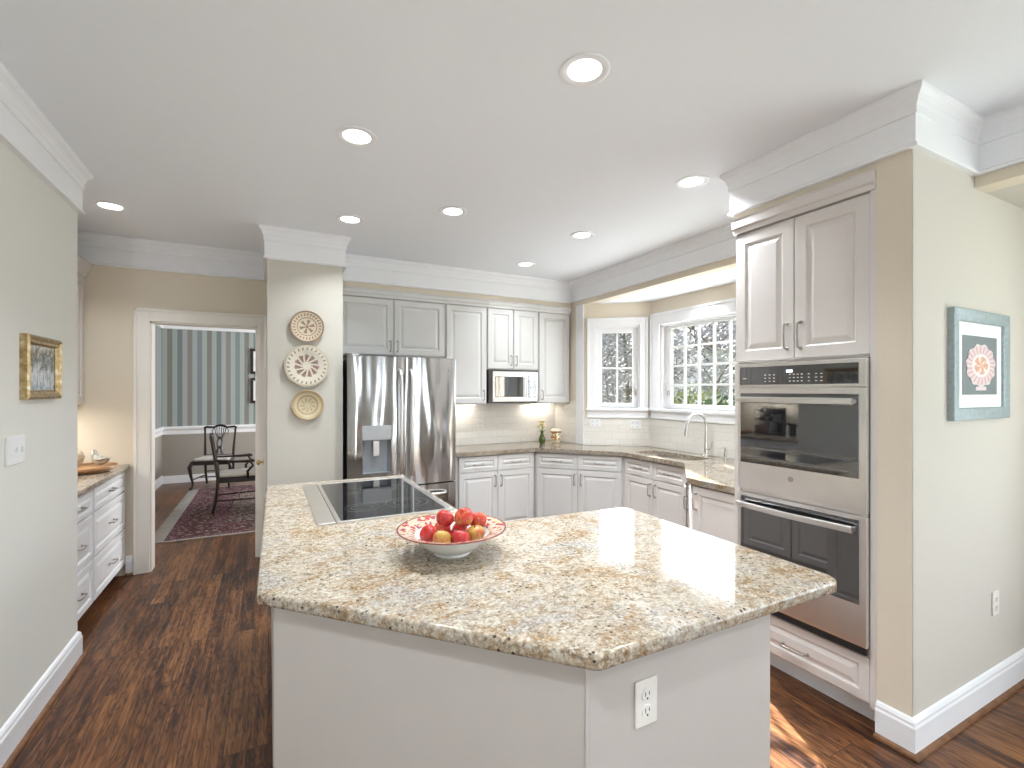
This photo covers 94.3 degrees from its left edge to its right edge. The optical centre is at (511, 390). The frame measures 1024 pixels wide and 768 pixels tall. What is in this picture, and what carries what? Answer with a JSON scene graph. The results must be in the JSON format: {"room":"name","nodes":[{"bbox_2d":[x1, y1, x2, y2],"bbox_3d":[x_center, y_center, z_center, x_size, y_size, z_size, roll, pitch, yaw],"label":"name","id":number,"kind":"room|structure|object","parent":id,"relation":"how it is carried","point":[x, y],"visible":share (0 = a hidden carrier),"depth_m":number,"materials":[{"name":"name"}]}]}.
{"room":"kitchen","nodes":[
{"label":"kitchen","id":0,"kind":"room"},
{"bbox_2d":[0,140,76,728],"bbox_3d":[-1.104,0.135,-0.837,0.810,2.770,7.520,0,0,-27],"label":"wall","id":1,"kind":"structure","parent":0,"point":[38,227],"depth_m":2.19,"materials":[{"name":"grey paint"}]},
{"bbox_2d":[5,435,24,466],"bbox_3d":[-2.110,0.255,2.024,0.016,0.118,0.167,0,0,-27],"label":"light switch","id":2,"kind":"object","parent":1,"relation":"attached to","point":[14,446],"visible":1,"depth_m":2.01,"materials":[{"name":"white plastic"}]},
{"bbox_2d":[19,333,61,399],"bbox_3d":[-2.213,-0.105,2.241,0.032,0.290,0.385,0,0,-27],"label":"framed painting","id":3,"kind":"object","parent":1,"relation":"attached to","point":[40,358],"visible":1,"depth_m":2.21},
{"bbox_2d":[0,631,86,767],"bbox_3d":[-0.786,1.442,-0.599,0.094,0.155,7.454,0,0,-27],"label":"baseboard","id":4,"kind":"structure","parent":1,"relation":"attached to","point":[20,726],"depth_m":2.19,"materials":[{"name":"white paint"}]},
{"bbox_2d":[77,254,91,404],"bbox_3d":[-3.225,-0.450,3.099,0.394,1.120,1.391,0,0,-27],"label":"upper cabinet","id":5,"kind":"object","parent":1,"relation":"attached to","point":[83,266],"visible":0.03,"depth_m":3.72,"materials":[{"name":"paint"}]},
{"bbox_2d":[125,556,132,576],"bbox_3d":[-3.149,1.442,3.905,0.048,0.155,0.034,0,0,-27],"label":"baseboard","id":6,"kind":"structure","parent":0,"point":[129,559],"depth_m":3.90,"materials":[{"name":"white paint"}]},
{"bbox_2d":[155,325,160,428],"bbox_3d":[-4.735,0.135,5.735,0.100,2.770,4.410,0,0,-27],"label":"wall","id":7,"kind":"structure","parent":0,"point":[157,329],"depth_m":7.45,"materials":[{"name":"paper"}]},
{"bbox_2d":[155,432,254,479],"bbox_3d":[-2.671,1.050,6.793,4.541,0.700,4.405,0,0,-27],"label":"wall","id":8,"kind":"structure","parent":7,"relation":"attached to","point":[174,453],"depth_m":7.89,"materials":[{"name":"beige paint"}]},
{"bbox_2d":[155,473,215,489],"bbox_3d":[-2.687,1.442,6.804,4.520,0.155,4.380,0,0,-27],"label":"baseboard","id":9,"kind":"structure","parent":8,"relation":"attached to","point":[161,480],"depth_m":7.82,"materials":[{"name":"white paint"}]},
{"bbox_2d":[155,424,254,437],"bbox_3d":[-2.687,0.655,6.804,4.520,0.130,4.380,0,0,-27],"label":"trim","id":10,"kind":"structure","parent":8,"relation":"attached to","point":[172,430],"depth_m":7.91,"materials":[{"name":"white paint"}]},
{"bbox_2d":[161,328,254,426],"bbox_3d":[-3.684,0.135,8.810,4.700,2.770,0.100,0,0,-27],"label":"wall","id":11,"kind":"structure","parent":0,"point":[205,375],"depth_m":8.00,"materials":[{"name":"paper"}]},
{"bbox_2d":[156,325,254,332],"bbox_3d":[-2.694,-1.131,6.806,4.530,0.242,4.390,0,0,-27],"label":"trim","id":12,"kind":"structure","parent":11,"relation":"attached to","point":[160,326],"depth_m":7.98,"materials":[{"name":"white paint"}]},
{"bbox_2d":[250,349,254,373],"bbox_3d":[-4.340,-0.510,8.400,0.500,0.440,0.030,0,0,-27],"label":"framed picture","id":13,"kind":"object","parent":11,"relation":"attached to","point":[252,351],"visible":0.31,"depth_m":8.29,"materials":[{"name":"brown wood"}]},
{"bbox_2d":[250,378,254,402],"bbox_3d":[-4.340,0.000,8.400,0.500,0.440,0.030,0,0,-27],"label":"framed picture","id":14,"kind":"object","parent":11,"relation":"attached to","point":[252,380],"visible":0.31,"depth_m":8.29,"materials":[{"name":"brown wood"}]},
{"bbox_2d":[267,259,342,485],"bbox_3d":[-1.823,0.135,4.140,0.552,2.770,0.830,0,0,-27],"label":"wall column","id":15,"kind":"structure","parent":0,"point":[299,450],"depth_m":3.75,"materials":[{"name":"beige paint"}]},
{"bbox_2d":[256,316,266,501],"bbox_3d":[-2.144,0.455,4.070,0.076,2.110,0.520,0,0,-27],"label":"door","id":16,"kind":"structure","parent":15,"relation":"attached to","point":[264,461],"depth_m":3.85,"materials":[{"name":"beige paint"}]},
{"bbox_2d":[284,345,328,386],"bbox_3d":[-1.623,-0.195,3.757,0.330,0.330,0.035,0,0,-27],"label":"decorative plate","id":17,"kind":"object","parent":15,"relation":"attached to","point":[304,365],"visible":1,"depth_m":3.75,"materials":[{"name":"beige ceramic"}]},
{"bbox_2d":[290,311,323,341],"bbox_3d":[-1.621,-0.505,3.758,0.250,0.250,0.035,0,0,-27],"label":"decorative plate","id":18,"kind":"object","parent":15,"relation":"attached to","point":[306,326],"visible":1,"depth_m":3.76,"materials":[{"name":"brown ceramic"}]},
{"bbox_2d":[291,390,323,419],"bbox_3d":[-1.617,0.115,3.760,0.236,0.236,0.035,0,0,-27],"label":"decorative plate","id":19,"kind":"object","parent":15,"relation":"attached to","point":[306,404],"visible":1,"depth_m":3.76,"materials":[{"name":"beige ceramic"}]},
{"bbox_2d":[77,265,548,576],"bbox_3d":[-1.678,0.135,4.753,4.900,2.770,0.130,0,0,-27],"label":"wall","id":20,"kind":"structure","parent":0,"point":[105,416],"depth_m":3.90,"materials":[{"name":"beige paint"}]},
{"bbox_2d":[133,307,263,574],"bbox_3d":[-2.725,0.417,4.199,0.964,2.206,0.160,0,0,-27],"label":"door frame","id":21,"kind":"structure","parent":20,"relation":"in","point":[143,318],"depth_m":3.98,"materials":[{"name":"beige paint"}]},
{"bbox_2d":[343,286,446,357],"bbox_3d":[-1.210,-0.642,4.707,1.050,0.625,0.380,0,0,-27],"label":"upper cabinet","id":22,"kind":"object","parent":20,"relation":"attached to","point":[376,322],"visible":0.95,"depth_m":4.56,"materials":[{"name":"paint"}]},
{"bbox_2d":[445,296,488,404],"bbox_3d":[-0.537,-0.406,5.053,0.460,1.099,0.380,0,0,-27],"label":"upper cabinet","id":23,"kind":"object","parent":20,"relation":"attached to","point":[465,318],"visible":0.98,"depth_m":4.92,"materials":[{"name":"paint"}]},
{"bbox_2d":[456,403,550,405],"bbox_3d":[-0.144,0.154,5.367,1.350,0.018,0.030,0,0,-27],"label":"light","id":24,"kind":"object","parent":23,"relation":"attached to","point":[486,403],"visible":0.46,"depth_m":5.34,"materials":[{"name":"white plastic"}]},
{"bbox_2d":[456,403,554,444],"bbox_3d":[-0.192,0.374,5.439,1.630,0.460,0.010,0,0,-27],"label":"backsplash","id":25,"kind":"structure","parent":20,"relation":"attached to","point":[507,423],"depth_m":5.48,"materials":[{"name":"tile"}]},
{"bbox_2d":[486,300,539,370],"bbox_3d":[-0.052,-0.590,5.302,0.626,0.730,0.380,0,0,-27],"label":"upper cabinet","id":26,"kind":"object","parent":20,"relation":"attached to","point":[511,327],"visible":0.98,"depth_m":5.15,"materials":[{"name":"paint"}]},
{"bbox_2d":[486,370,537,402],"bbox_3d":[-0.048,-0.043,5.288,0.600,0.356,0.380,0,0,-27],"label":"microwave","id":27,"kind":"object","parent":26,"relation":"attached to","point":[502,386],"visible":0.98,"depth_m":5.14,"materials":[{"name":"white metal"}]},
{"bbox_2d":[536,305,571,402],"bbox_3d":[0.417,-0.406,5.543,0.426,1.099,0.380,0,0,-27],"label":"upper cabinet","id":28,"kind":"object","parent":20,"relation":"attached to","point":[553,321],"visible":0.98,"depth_m":5.40,"materials":[{"name":"paint"}]},
{"bbox_2d":[343,281,570,306],"bbox_3d":[-0.543,-1.103,5.078,2.583,0.295,0.330,0,0,-27],"label":"wall","id":29,"kind":"structure","parent":0,"point":[345,283],"depth_m":4.85,"materials":[{"name":"beige paint"}]},
{"bbox_2d":[0,0,1023,280],"bbox_3d":[0.397,-1.290,0.682,5.130,0.080,9.050,0,0,-27],"label":"ceiling","id":30,"kind":"structure","parent":0,"point":[211,122],"depth_m":2.02,"materials":[{"name":"paint"}]},
{"bbox_2d":[91,200,128,211],"bbox_3d":[-2.724,-1.247,3.221,0.196,0.006,0.196,0,0,-27],"label":"recessed light","id":31,"kind":"object","parent":30,"relation":"in","point":[106,205],"visible":1,"depth_m":3.21,"materials":[{"name":"white glass"}]},
{"bbox_2d":[336,215,363,224],"bbox_3d":[-1.183,-1.247,3.473,0.196,0.006,0.196,0,0,-27],"label":"recessed light","id":32,"kind":"object","parent":30,"relation":"in","point":[346,219],"visible":1,"depth_m":3.46,"materials":[{"name":"white glass"}]},
{"bbox_2d":[336,126,377,147],"bbox_3d":[-0.764,-1.247,2.340,0.196,0.006,0.196,0,0,-27],"label":"recessed light","id":33,"kind":"object","parent":30,"relation":"in","point":[355,136],"visible":1,"depth_m":2.33,"materials":[{"name":"white glass"}]},
{"bbox_2d":[439,206,466,216],"bbox_3d":[-0.412,-1.247,3.318,0.196,0.006,0.196,0,0,-27],"label":"recessed light","id":34,"kind":"object","parent":30,"relation":"in","point":[449,211],"visible":1,"depth_m":3.31,"materials":[{"name":"white glass"}]},
{"bbox_2d":[516,262,535,266],"bbox_3d":[0.136,-1.247,4.702,0.196,0.006,0.196,0,0,-27],"label":"recessed light","id":35,"kind":"object","parent":30,"relation":"in","point":[520,264],"visible":1,"depth_m":4.70,"materials":[{"name":"white paint"}]},
{"bbox_2d":[570,231,594,238],"bbox_3d":[0.566,-1.247,3.821,0.196,0.006,0.196,0,0,-27],"label":"recessed light","id":36,"kind":"object","parent":30,"relation":"in","point":[580,234],"visible":1,"depth_m":3.82,"materials":[{"name":"white glass"}]},
{"bbox_2d":[559,53,609,86],"bbox_3d":[0.284,-1.247,1.855,0.196,0.006,0.196,0,0,-27],"label":"recessed light","id":37,"kind":"object","parent":30,"relation":"in","point":[582,69],"visible":1,"depth_m":1.85,"materials":[{"name":"white glass"}]},
{"bbox_2d":[674,175,708,189],"bbox_3d":[1.078,-1.247,2.848,0.196,0.006,0.196,0,0,-27],"label":"recessed light","id":38,"kind":"object","parent":30,"relation":"in","point":[691,181],"visible":1,"depth_m":2.84,"materials":[{"name":"white glass"}]},
{"bbox_2d":[10,480,1023,767],"bbox_3d":[-0.370,1.550,3.127,6.000,0.060,14.100,0,0,-27],"label":"floor","id":39,"kind":"structure","parent":0,"point":[175,671],"depth_m":2.36,"materials":[{"name":"brown wood"}]},
{"bbox_2d":[77,471,124,620],"bbox_3d":[-3.110,1.083,3.158,0.636,0.874,1.391,0,0,-27],"label":"base cabinet","id":40,"kind":"object","parent":39,"relation":"on","point":[101,510],"visible":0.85,"depth_m":3.30,"materials":[{"name":"white paint"}]},
{"bbox_2d":[77,464,129,497],"bbox_3d":[-3.110,0.625,3.154,0.628,0.038,1.403,0,0,-27],"label":"countertop","id":41,"kind":"structure","parent":40,"relation":"on","point":[85,483],"depth_m":3.30,"materials":[{"name":"beige stone"}]},
{"bbox_2d":[77,462,117,474],"bbox_3d":[-3.201,0.585,3.527,0.430,0.042,0.430,0,0,-27],"label":"wooden tray","id":42,"kind":"object","parent":41,"relation":"on","point":[83,468],"visible":0.5,"depth_m":3.53,"materials":[{"name":"brown wood"}]},
{"bbox_2d":[77,448,84,465],"bbox_3d":[-3.322,0.488,3.554,0.190,0.168,0.190,0,0,-27],"label":"crock","id":43,"kind":"object","parent":42,"relation":"on","point":[80,455],"visible":0.14,"depth_m":3.56,"materials":[{"name":"beige ceramic"}]},
{"bbox_2d":[90,450,110,464],"bbox_3d":[-3.141,0.511,3.623,0.140,0.119,0.101,0,0,-29],"label":"bird figurine","id":44,"kind":"object","parent":42,"relation":"on","point":[96,458],"visible":1,"depth_m":3.61,"materials":[{"name":"white ceramic"}]},
{"bbox_2d":[155,484,254,542],"bbox_3d":[-3.074,1.512,6.572,2.690,0.011,2.920,0,0,-27],"label":"area rug","id":45,"kind":"object","parent":39,"relation":"on","point":[196,521],"visible":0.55,"depth_m":5.68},
{"bbox_2d":[187,424,236,489],"bbox_3d":[-4.686,1.027,7.508,0.610,0.961,0.594,0,0,-17],"label":"dining chair","id":46,"kind":"object","parent":45,"relation":"on","point":[205,460],"visible":0.88,"depth_m":7.64,"materials":[{"name":"brown wood"}]},
{"bbox_2d":[209,433,254,513],"bbox_3d":[-3.520,1.017,6.082,0.606,0.982,0.641,0,0,-31],"label":"dining chair","id":47,"kind":"object","parent":45,"relation":"on","point":[242,474],"visible":0.74,"depth_m":5.89,"materials":[{"name":"brown wood"}]},
{"bbox_2d":[343,354,455,507],"bbox_3d":[-1.055,0.612,4.295,0.918,1.816,0.856,0,0,-27],"label":"refrigerator","id":48,"kind":"object","parent":39,"relation":"on","point":[399,413],"visible":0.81,"depth_m":3.96,"materials":[{"name":"silver metal"}]},
{"bbox_2d":[453,452,533,521],"bbox_3d":[-0.312,1.083,5.031,0.985,0.874,0.576,0,0,-27],"label":"base cabinet","id":49,"kind":"object","parent":39,"relation":"on","point":[499,486],"visible":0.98,"depth_m":4.84,"materials":[{"name":"paint"}]},
{"bbox_2d":[271,607,769,767],"bbox_3d":[-0.343,1.083,2.238,1.404,0.873,2.446,0,0,-27],"label":"kitchen island","id":50,"kind":"object","parent":39,"relation":"on","point":[345,694],"visible":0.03,"depth_m":1.29,"materials":[{"name":"paint"}]},
{"bbox_2d":[257,475,836,670],"bbox_3d":[-0.252,0.626,2.279,1.694,0.040,2.541,0,0,-27],"label":"island countertop","id":51,"kind":"structure","parent":50,"relation":"on","point":[596,590],"depth_m":1.49,"materials":[{"name":"beige stone"}]},
{"bbox_2d":[303,477,453,525],"bbox_3d":[-0.808,0.602,2.704,0.645,0.008,0.988,0,0,-27],"label":"cooktop","id":52,"kind":"object","parent":51,"relation":"in","point":[351,501],"visible":1,"depth_m":2.57,"materials":[{"name":"glass"}]},
{"bbox_2d":[396,513,505,558],"bbox_3d":[-0.225,0.558,1.780,0.406,0.095,0.406,0,0,-27],"label":"fruit bowl","id":53,"kind":"object","parent":51,"relation":"on","point":[409,530],"visible":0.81,"depth_m":1.72,"materials":[{"name":"white ceramic"}]},
{"bbox_2d":[419,525,436,541],"bbox_3d":[-0.309,0.531,1.757,0.067,0.066,0.066,0,0,22],"label":"apple","id":54,"kind":"object","parent":53,"relation":"in","point":[426,533],"visible":0.77,"depth_m":1.74,"materials":[{"name":"red food"}]},
{"bbox_2d":[432,530,450,542],"bbox_3d":[-0.253,0.535,1.711,0.067,0.064,0.066,0,0,-29],"label":"apple","id":55,"kind":"object","parent":53,"relation":"in","point":[441,536],"visible":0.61,"depth_m":1.69,"materials":[{"name":"yellow food"}]},
{"bbox_2d":[436,510,453,526],"bbox_3d":[-0.250,0.477,1.775,0.066,0.065,0.067,0,0,-7],"label":"apple","id":56,"kind":"object","parent":53,"relation":"in","point":[444,518],"visible":1,"depth_m":1.75,"materials":[{"name":"red food"}]},
{"bbox_2d":[452,530,469,542],"bbox_3d":[-0.185,0.533,1.711,0.068,0.064,0.066,0,0,40],"label":"apple","id":57,"kind":"object","parent":53,"relation":"in","point":[458,535],"visible":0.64,"depth_m":1.69,"materials":[{"name":"red food"}]},
{"bbox_2d":[454,507,473,526],"bbox_3d":[-0.179,0.474,1.779,0.072,0.071,0.072,0,0,-19],"label":"apple","id":58,"kind":"object","parent":53,"relation":"in","point":[464,516],"visible":1,"depth_m":1.76,"materials":[{"name":"red food"}]},
{"bbox_2d":[467,525,484,540],"bbox_3d":[-0.135,0.529,1.758,0.068,0.063,0.067,0,0,34],"label":"apple","id":59,"kind":"object","parent":53,"relation":"in","point":[475,532],"visible":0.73,"depth_m":1.74,"materials":[{"name":"yellow food"}]},
{"bbox_2d":[471,512,485,526],"bbox_3d":[-0.132,0.500,1.831,0.067,0.066,0.066,0,0,3],"label":"apple","id":60,"kind":"object","parent":53,"relation":"in","point":[479,517],"visible":0.63,"depth_m":1.81,"materials":[{"name":"red food"}]},
{"bbox_2d":[635,675,656,728],"bbox_3d":[0.344,0.798,1.216,0.072,0.118,0.010,0,0,-27],"label":"wall outlet","id":61,"kind":"object","parent":50,"relation":"attached to","point":[645,689],"visible":1,"depth_m":1.21,"materials":[{"name":"beige plastic"}]},
{"bbox_2d":[642,687,651,700],"bbox_3d":[0.345,0.777,1.215,0.034,0.034,0.005,0,0,-27],"label":"socket","id":62,"kind":"object","parent":61,"relation":"attached to","point":[646,691],"depth_m":1.21,"materials":[{"name":"beige plastic"}]},
{"bbox_2d":[642,704,651,717],"bbox_3d":[0.345,0.819,1.215,0.034,0.034,0.005,0,0,-27],"label":"socket","id":63,"kind":"object","parent":61,"relation":"attached to","point":[646,708],"depth_m":1.21,"materials":[{"name":"beige plastic"}]},
{"bbox_2d":[534,452,624,517],"bbox_3d":[0.738,1.083,5.041,0.949,0.874,0.436,0,0,21],"label":"base cabinet","id":64,"kind":"object","parent":39,"relation":"on","point":[564,483],"visible":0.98,"depth_m":4.88,"materials":[{"name":"paint"}]},
{"bbox_2d":[625,457,687,527],"bbox_3d":[1.493,1.089,4.450,0.536,0.862,0.800,0,0,-27],"label":"base cabinet","id":65,"kind":"object","parent":39,"relation":"on","point":[658,490],"visible":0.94,"depth_m":4.30,"materials":[{"name":"paint"}]},
{"bbox_2d":[683,484,692,528],"bbox_3d":[1.507,1.083,3.606,0.376,0.874,0.704,0,0,18],"label":"base cabinet","id":66,"kind":"object","parent":39,"relation":"on","point":[689,509],"visible":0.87,"depth_m":3.59,"materials":[{"name":"paint"}]},
{"bbox_2d":[692,485,734,542],"bbox_3d":[1.554,1.083,3.173,0.516,0.874,0.500,0,0,-27],"label":"base cabinet","id":67,"kind":"object","parent":39,"relation":"on","point":[713,510],"visible":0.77,"depth_m":3.12,"materials":[{"name":"paint"}]},
{"bbox_2d":[456,440,734,493],"bbox_3d":[0.753,0.625,4.193,2.163,0.038,3.066,0,0,-27],"label":"countertop","id":68,"kind":"structure","parent":67,"relation":"on","point":[713,472],"depth_m":4.64,"materials":[{"name":"grey stone"}]},
{"bbox_2d":[537,421,546,443],"bbox_3d":[0.346,0.476,5.418,0.140,0.260,0.139,0,0,40],"label":"flower vase","id":69,"kind":"object","parent":68,"relation":"on","point":[542,437],"visible":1,"depth_m":5.39,"materials":[{"name":"green glass"}]},
{"bbox_2d":[550,428,561,442],"bbox_3d":[0.511,0.522,5.525,0.134,0.167,0.134,0,0,-27],"label":"ceramic jar","id":70,"kind":"object","parent":68,"relation":"on","point":[555,434],"visible":1,"depth_m":5.47,"materials":[{"name":"ceramic"}]},
{"bbox_2d":[634,454,693,467],"bbox_3d":[1.482,0.727,4.444,0.324,0.157,0.714,0,0,-27],"label":"sink","id":71,"kind":"object","parent":68,"relation":"in","point":[651,454],"visible":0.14,"depth_m":4.59,"materials":[{"name":"metal"}]},
{"bbox_2d":[684,412,712,456],"bbox_3d":[1.694,0.402,4.319,0.275,0.408,0.106,0,0,-19],"label":"faucet","id":72,"kind":"object","parent":68,"relation":"on","point":[706,448],"visible":1,"depth_m":4.36,"materials":[{"name":"silver metal"}]},
{"bbox_2d":[731,169,875,720],"bbox_3d":[1.695,0.273,2.548,0.626,2.494,0.720,0,0,-27],"label":"tall cabinet","id":73,"kind":"object","parent":39,"relation":"on","point":[806,263],"visible":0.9,"depth_m":2.34,"materials":[{"name":"paint"}]},
{"bbox_2d":[736,358,869,655],"bbox_3d":[1.618,0.519,2.499,0.563,1.332,0.650,0,0,-27],"label":"double oven","id":74,"kind":"object","parent":73,"relation":"in","point":[804,426],"visible":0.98,"depth_m":2.31,"materials":[{"name":"metal"}]},
{"bbox_2d":[563,307,581,444],"bbox_3d":[0.710,0.281,5.576,0.100,2.478,0.590,0,0,-27],"label":"wall","id":75,"kind":"structure","parent":0,"point":[572,318],"depth_m":5.49,"materials":[{"name":"beige paint"}]},
{"bbox_2d":[555,401,575,442],"bbox_3d":[0.633,0.362,5.604,0.010,0.484,0.450,0,0,-27],"label":"backsplash","id":76,"kind":"structure","parent":75,"relation":"attached to","point":[565,413],"depth_m":5.58,"materials":[{"name":"tile"}]},
{"bbox_2d":[576,304,583,444],"bbox_3d":[0.764,-0.178,5.343,0.016,1.560,0.135,0,0,-27],"label":"trim","id":77,"kind":"structure","parent":75,"relation":"attached to","point":[579,309],"depth_m":5.32,"materials":[{"name":"white paint"}]},
{"bbox_2d":[584,302,649,457],"bbox_3d":[1.161,0.281,5.273,0.708,2.478,0.120,0,0,12],"label":"wall","id":78,"kind":"structure","parent":0,"point":[639,309],"depth_m":5.22,"materials":[{"name":"beige paint"}]},
{"bbox_2d":[586,317,647,417],"bbox_3d":[1.162,-0.248,5.250,0.670,1.096,0.165,0,0,12],"label":"window","id":79,"kind":"structure","parent":78,"relation":"in","point":[638,326],"depth_m":5.22,"materials":[{"name":"white paint"}]},
{"bbox_2d":[584,417,649,445],"bbox_3d":[1.148,0.452,5.209,0.708,0.304,0.010,0,0,12],"label":"backsplash","id":80,"kind":"structure","parent":78,"relation":"attached to","point":[611,431],"depth_m":5.20,"materials":[{"name":"tile"}]},
{"bbox_2d":[630,420,640,428],"bbox_3d":[1.339,0.370,5.159,0.119,0.090,0.010,0,0,12],"label":"wall outlet","id":81,"kind":"object","parent":78,"relation":"attached to","point":[634,424],"visible":1,"depth_m":5.16,"materials":[{"name":"white plastic"}]},
{"bbox_2d":[571,256,735,307],"bbox_3d":[1.276,-1.104,4.473,0.100,0.292,3.070,0,0,-27],"label":"beam","id":82,"kind":"structure","parent":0,"point":[725,264],"depth_m":4.24,"materials":[{"name":"beige paint"}]},
{"bbox_2d":[598,267,735,303],"bbox_3d":[1.765,-0.998,4.364,0.670,0.080,2.650,0,0,-27],"label":"ceiling","id":83,"kind":"structure","parent":0,"point":[728,276],"depth_m":4.46,"materials":[{"name":"paint"}]},
{"bbox_2d":[681,284,703,288],"bbox_3d":[1.651,-0.955,4.356,0.196,0.006,0.196,0,0,-27],"label":"recessed light","id":84,"kind":"object","parent":83,"relation":"in","point":[688,286],"visible":1,"depth_m":4.36,"materials":[{"name":"white paint"}]},
{"bbox_2d":[650,282,735,460],"bbox_3d":[1.923,0.281,4.440,0.120,2.478,1.640,0,0,-27],"label":"wall","id":85,"kind":"structure","parent":0,"point":[728,291],"depth_m":4.61,"materials":[{"name":"beige paint"}]},
{"bbox_2d":[648,298,736,424],"bbox_3d":[1.889,-0.258,4.457,0.165,1.116,1.550,0,0,-27],"label":"window","id":86,"kind":"structure","parent":85,"relation":"in","point":[662,406],"depth_m":4.76,"materials":[{"name":"white paint"}]},
{"bbox_2d":[650,418,734,458],"bbox_3d":[1.865,0.452,4.410,0.010,0.304,1.640,0,0,-27],"label":"backsplash","id":87,"kind":"structure","parent":85,"relation":"attached to","point":[666,434],"depth_m":4.62,"materials":[{"name":"tile"}]},
{"bbox_2d":[735,163,875,218],"bbox_3d":[1.820,-1.113,2.611,0.835,0.275,0.719,0,0,-27],"label":"wall","id":88,"kind":"structure","parent":0,"point":[871,166],"depth_m":2.36,"materials":[{"name":"beige paint"}]},
{"bbox_2d":[0,62,1023,303],"bbox_3d":[0.441,-1.131,0.761,4.800,0.242,8.930,0,0,-27],"label":"trim","id":89,"kind":"structure","parent":88,"relation":"attached to","point":[919,116],"depth_m":2.57,"materials":[{"name":"white paint"}]},
{"bbox_2d":[876,149,912,716],"bbox_3d":[1.644,0.135,2.043,0.007,2.770,0.131,0,0,-27],"label":"wall","id":90,"kind":"structure","parent":0,"point":[894,174],"depth_m":2.04,"materials":[{"name":"beige paint"}]},
{"bbox_2d":[913,149,1023,716],"bbox_3d":[2.313,0.135,2.386,1.505,2.770,0.130,0,0,-27],"label":"wall","id":91,"kind":"structure","parent":0,"point":[968,241],"depth_m":2.17,"materials":[{"name":"beige paint"}]},
{"bbox_2d":[873,648,1023,762],"bbox_3d":[2.296,1.442,2.357,1.522,0.155,0.162,0,0,-27],"label":"baseboard","id":92,"kind":"structure","parent":91,"relation":"attached to","point":[917,737],"depth_m":2.09,"materials":[{"name":"white paint"}]},
{"bbox_2d":[947,307,1009,420],"bbox_3d":[2.221,-0.118,2.251,0.600,0.508,0.026,0,0,-27],"label":"framed print","id":93,"kind":"object","parent":91,"relation":"attached to","point":[978,342],"visible":1,"depth_m":2.23,"materials":[{"name":"white paper"}]},
{"bbox_2d":[992,590,998,615],"bbox_3d":[2.391,1.050,2.348,0.072,0.118,0.010,0,0,-27],"label":"wall outlet","id":94,"kind":"object","parent":91,"relation":"attached to","point":[995,594],"visible":1,"depth_m":2.34,"materials":[{"name":"beige plastic"}]},
{"bbox_2d":[975,163,1023,192],"bbox_3d":[3.390,-1.104,0.055,0.120,0.292,4.999,0,0,-27],"label":"wall header","id":95,"kind":"structure","parent":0,"point":[1013,175],"depth_m":2.19,"materials":[{"name":"beige paint"}]},
{"bbox_2d":[987,183,1023,208],"bbox_3d":[3.839,-0.999,0.286,1.110,0.078,5.200,0,0,-27],"label":"ceiling","id":96,"kind":"structure","parent":0,"point":[1014,195],"depth_m":2.33,"materials":[{"name":"beige paint"}]},
{"label":"outside","id":97,"kind":"structure","parent":0,"visible":0},
{"bbox_3d":[8.770,2.245,15.751,90.000,0.050,100.000,0,0,-27],"label":"lawn","id":98,"kind":"structure","parent":97,"visible":0},
{"bbox_2d":[602,333,631,402],"bbox_3d":[1.554,-1.078,12.935,3.732,6.600,4.122,0,0,39],"label":"tree","id":99,"kind":"object","parent":98,"relation":"on","point":[611,336],"visible":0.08,"depth_m":11.92,"materials":[{"name":"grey plant"}]},
{"bbox_2d":[603,329,701,402],"bbox_3d":[4.575,-0.942,16.339,4.364,6.327,3.608,0,0,19],"label":"tree","id":100,"kind":"object","parent":98,"relation":"on","point":[677,329],"visible":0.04,"depth_m":16.12,"materials":[{"name":"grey plant"}]},
{"bbox_2d":[602,328,703,402],"bbox_3d":[3.410,-0.721,13.101,3.531,5.885,3.365,0,0,-32],"label":"tree","id":101,"kind":"object","parent":98,"relation":"on","point":[628,398],"visible":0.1,"depth_m":12.50,"materials":[{"name":"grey plant"}]},
{"bbox_2d":[673,383,726,404],"bbox_3d":[4.070,1.006,10.865,2.079,2.433,2.088,0,0,-27],"label":"shrub","id":102,"kind":"object","parent":98,"relation":"on","point":[691,392],"visible":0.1,"depth_m":10.66,"materials":[{"name":"green plant"}]},
{"bbox_2d":[673,320,735,404],"bbox_3d":[6.251,-0.767,13.840,3.797,5.978,4.156,0,0,27],"label":"tree","id":103,"kind":"object","parent":98,"relation":"on","point":[705,373],"visible":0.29,"depth_m":13.53,"materials":[{"name":"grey plant"}]},
{"bbox_2d":[694,393,734,405],"bbox_3d":[3.752,1.121,8.463,1.594,2.202,1.587,0,0,-27],"label":"shrub","id":104,"kind":"object","parent":98,"relation":"on","point":[706,402],"visible":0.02,"depth_m":8.38,"materials":[{"name":"green plant"}]},
{"bbox_2d":[701,320,735,399],"bbox_3d":[12.132,-0.580,18.322,8.600,5.600,5.600,0,0,33],"label":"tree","id":105,"kind":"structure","parent":98,"relation":"on","point":[704,327],"depth_m":18.21,"materials":[{"name":"plant"}]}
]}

